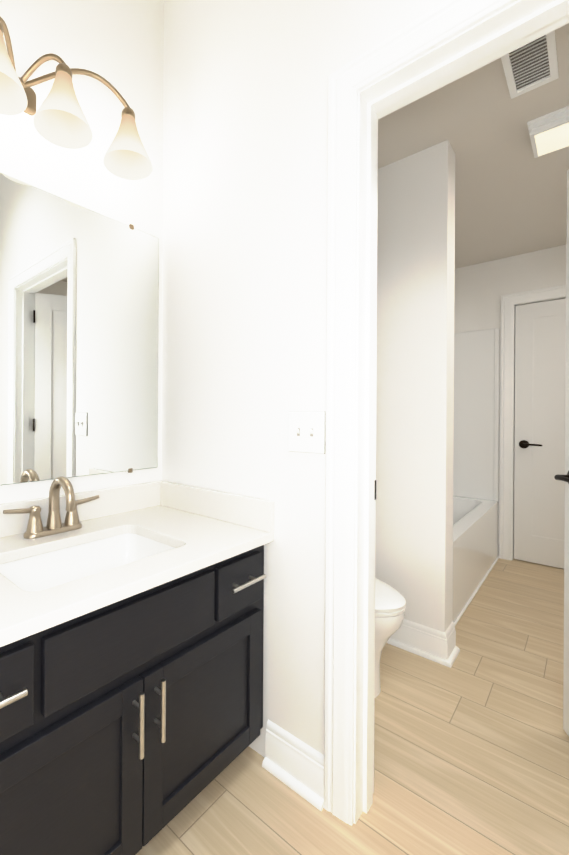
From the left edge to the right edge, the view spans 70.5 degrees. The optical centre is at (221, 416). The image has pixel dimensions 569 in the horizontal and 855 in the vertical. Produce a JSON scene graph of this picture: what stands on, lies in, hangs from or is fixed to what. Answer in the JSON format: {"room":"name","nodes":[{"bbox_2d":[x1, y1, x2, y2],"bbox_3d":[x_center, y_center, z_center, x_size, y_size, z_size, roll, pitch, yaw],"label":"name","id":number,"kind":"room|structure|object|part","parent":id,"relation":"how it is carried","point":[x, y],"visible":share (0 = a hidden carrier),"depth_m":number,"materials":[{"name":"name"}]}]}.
{"room":"bathroom","nodes":[
{"label":"bathroom","id":0,"kind":"room"},
{"bbox_2d":[0,0,163,503],"bbox_3d":[-1.144,-0.400,0.809,0.129,3.050,2.500,0,0,43],"label":"wall","id":1,"kind":"structure","parent":0,"point":[79,285],"depth_m":1.42,"materials":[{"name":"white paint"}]},
{"bbox_2d":[0,16,152,179],"bbox_3d":[-0.568,-1.006,1.163,0.243,0.268,0.808,0,0,43],"label":"sconce","id":2,"kind":"object","parent":1,"relation":"attached to","point":[59,119],"visible":1,"depth_m":1.25,"materials":[{"name":"white glass"}]},
{"bbox_3d":[-0.612,-0.960,1.061,0.168,0.175,0.168,0,0,43],"label":"lamp shade","id":3,"kind":"part","parent":2,"relation":"part of","materials":[{"name":"white glass"}]},
{"bbox_3d":[-0.479,-0.959,1.203,0.168,0.175,0.168,0,0,43],"label":"lamp shade","id":4,"kind":"part","parent":2,"relation":"part of","materials":[{"name":"white glass"}]},
{"bbox_3d":[-0.323,-0.958,1.372,0.168,0.175,0.168,0,0,43],"label":"lamp shade","id":5,"kind":"part","parent":2,"relation":"part of","materials":[{"name":"white glass"}]},
{"bbox_2d":[161,0,446,757],"bbox_3d":[0.368,-0.392,1.198,1.814,3.050,0.130,0,0,43],"label":"wall","id":6,"kind":"structure","parent":0,"point":[245,200],"depth_m":1.32,"materials":[{"name":"paint"}]},
{"bbox_2d":[262,720,323,810],"bbox_3d":[0.221,1.065,1.219,0.212,0.135,0.033,0,0,43],"label":"baseboard","id":7,"kind":"structure","parent":6,"relation":"attached to","point":[293,763],"depth_m":1.21,"materials":[{"name":"paint"}]},
{"bbox_2d":[288,411,325,453],"bbox_3d":[0.253,0.046,1.201,0.127,0.126,0.020,0,0,43],"label":"switch plate","id":8,"kind":"object","parent":6,"relation":"attached to","point":[306,431],"visible":1,"depth_m":1.20,"materials":[{"name":"plastic"}]},
{"bbox_2d":[324,0,568,825],"bbox_3d":[0.720,0.076,0.870,0.984,2.119,0.169,0,0,43],"label":"door frame","id":9,"kind":"structure","parent":6,"relation":"attached to","point":[443,44],"depth_m":1.11,"materials":[{"name":"paint"}]},
{"bbox_2d":[554,169,568,735],"bbox_3d":[1.148,0.121,1.036,0.155,2.017,0.810,0,0,16],"label":"door leaf","id":10,"kind":"structure","parent":6,"relation":"in","point":[565,477],"depth_m":1.42,"materials":[{"name":"paint"}]},
{"bbox_3d":[1.231,0.213,1.328,0.155,0.066,0.149,0,0,16],"label":"handle","id":11,"kind":"part","parent":10,"relation":"part of","materials":[{"name":"black metal"}]},
{"bbox_2d":[136,558,568,854],"bbox_3d":[0.720,1.165,0.981,2.800,0.060,5.700,0,0,43],"label":"floor","id":12,"kind":"structure","parent":0,"point":[471,750],"depth_m":1.28,"materials":[{"name":"brown wood"}]},
{"bbox_2d":[0,476,273,854],"bbox_3d":[-0.378,0.658,1.116,0.599,0.942,0.998,0,0,43],"label":"bathroom vanity","id":13,"kind":"object","parent":12,"relation":"on","point":[131,665],"visible":1,"depth_m":0.97,"materials":[{"name":"black wood"}]},
{"bbox_3d":[-0.411,0.496,0.666,0.036,0.012,0.150,0,0,43],"label":"handle","id":14,"kind":"part","parent":13,"relation":"part of","materials":[{"name":"silver metal"}]},
{"bbox_3d":[-0.432,0.509,0.685,0.019,0.153,0.203,0,0,43],"label":"drawer","id":15,"kind":"part","parent":13,"relation":"part of","materials":[{"name":"black wood"}]},
{"bbox_3d":[-0.348,0.821,0.777,0.019,0.403,0.454,0,0,43],"label":"door","id":16,"kind":"part","parent":13,"relation":"part of","materials":[{"name":"black wood"}]},
{"bbox_2d":[0,505,273,646],"bbox_3d":[-0.382,0.386,1.120,0.585,0.030,0.998,0,0,43],"label":"countertop","id":17,"kind":"structure","parent":13,"relation":"on","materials":[{"name":"white stone"}]},
{"bbox_2d":[3,476,98,538],"bbox_3d":[-0.503,0.278,1.240,0.153,0.184,0.306,0,0,43],"label":"faucet","id":18,"kind":"object","parent":17,"relation":"on","point":[71,528],"depth_m":1.25,"materials":[{"name":"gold metal"}]},
{"bbox_2d":[0,533,174,591],"bbox_3d":[-0.360,0.469,1.101,0.316,0.134,0.468,0,0,43],"label":"sink","id":19,"kind":"object","parent":17,"relation":"in","point":[46,568],"depth_m":1.23,"materials":[{"name":"white ceramic"}]},
{"bbox_3d":[-0.190,0.701,0.906,0.036,0.145,0.012,0,0,43],"label":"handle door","id":20,"kind":"part","parent":13,"relation":"part of","materials":[{"name":"silver metal"}]},
{"bbox_3d":[-0.147,0.701,0.952,0.036,0.145,0.012,0,0,43],"label":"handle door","id":21,"kind":"part","parent":13,"relation":"part of","materials":[{"name":"silver metal"}]},
{"bbox_3d":[-0.035,0.823,1.114,0.019,0.403,0.456,0,0,43],"label":"door","id":22,"kind":"part","parent":13,"relation":"part of","materials":[{"name":"black wood"}]},
{"bbox_3d":[0.054,0.511,1.207,0.019,0.153,0.201,0,0,43],"label":"drawer","id":23,"kind":"part","parent":13,"relation":"part of","materials":[{"name":"black wood"}]},
{"bbox_3d":[0.076,0.498,1.190,0.036,0.012,0.150,0,0,43],"label":"handle","id":24,"kind":"part","parent":13,"relation":"part of","materials":[{"name":"silver metal"}]},
{"bbox_2d":[375,578,405,697],"bbox_3d":[0.442,0.757,1.802,0.750,0.752,0.456,0,0,43],"label":"toilet","id":25,"kind":"object","parent":12,"relation":"on","point":[390,603],"visible":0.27,"depth_m":1.55,"materials":[{"name":"ceramic"}]},
{"bbox_3d":[0.509,0.735,1.740,0.566,0.058,0.379,0,0,43],"label":"seat","id":26,"kind":"part","parent":25,"relation":"part of","materials":[{"name":"plastic"}]},
{"bbox_2d":[452,328,498,624],"bbox_3d":[1.406,0.207,2.840,0.757,1.862,1.684,0,0,43],"label":"bathtub","id":27,"kind":"object","parent":12,"relation":"on","point":[476,458],"visible":0.19,"depth_m":3.25,"materials":[{"name":"plastic"}]},
{"bbox_2d":[375,140,454,631],"bbox_3d":[0.798,-0.076,2.157,0.800,2.420,0.139,0,0,43],"label":"wall","id":28,"kind":"structure","parent":0,"point":[415,374],"depth_m":1.92,"materials":[{"name":"paint"}]},
{"bbox_2d":[387,619,455,667],"bbox_3d":[0.770,1.067,2.067,0.773,0.135,0.042,0,0,43],"label":"baseboard","id":29,"kind":"structure","parent":28,"relation":"attached to","point":[437,646],"depth_m":1.88,"materials":[{"name":"paint"}]},
{"bbox_2d":[378,23,568,268],"bbox_3d":[1.690,-1.595,1.981,2.570,0.629,2.810,0,0,43],"label":"ceiling","id":30,"kind":"structure","parent":0,"point":[510,195],"depth_m":1.94,"materials":[{"name":"paint"}]},
{"bbox_2d":[501,30,558,98],"bbox_3d":[1.099,-1.276,1.411,0.145,0.012,0.332,0,0,43],"label":"ceiling vent","id":31,"kind":"object","parent":30,"relation":"in","point":[532,65],"visible":0.69,"depth_m":1.44,"materials":[{"name":"metal"}]},
{"bbox_2d":[527,106,568,157],"bbox_3d":[1.731,-1.247,1.498,0.888,0.064,0.222,0,0,43],"label":"light","id":32,"kind":"object","parent":30,"relation":"attached to","point":[549,133],"visible":0.98,"depth_m":1.71,"materials":[{"name":"paint"}]},
{"bbox_2d":[534,122,568,155],"bbox_3d":[1.731,-1.219,1.498,0.844,0.008,0.182,0,0,43],"label":"diffuser","id":33,"kind":"object","parent":32,"relation":"attached to","point":[552,137],"depth_m":1.73,"materials":[{"name":"white plastic"}]},
{"bbox_2d":[454,245,565,555],"bbox_3d":[2.340,-0.069,3.208,1.626,2.420,0.120,0,0,43],"label":"wall","id":34,"kind":"structure","parent":0,"point":[481,289],"depth_m":3.21,"materials":[{"name":"paint"}]},
{"bbox_2d":[499,285,565,560],"bbox_3d":[2.641,0.084,2.927,0.936,2.119,0.159,0,0,43],"label":"door frame","id":35,"kind":"structure","parent":34,"relation":"attached to","point":[510,302],"depth_m":3.15,"materials":[{"name":"paint"}]},
{"bbox_2d":[514,298,565,568],"bbox_3d":[2.632,0.127,2.908,0.762,2.017,0.155,0,0,43],"label":"door leaf","id":36,"kind":"structure","parent":34,"relation":"in","point":[540,372],"depth_m":3.05,"materials":[{"name":"paint"}]},
{"bbox_3d":[2.426,0.216,3.100,0.149,0.066,0.155,0,0,43],"label":"handle","id":37,"kind":"part","parent":36,"relation":"part of","materials":[{"name":"black metal"}]}
]}

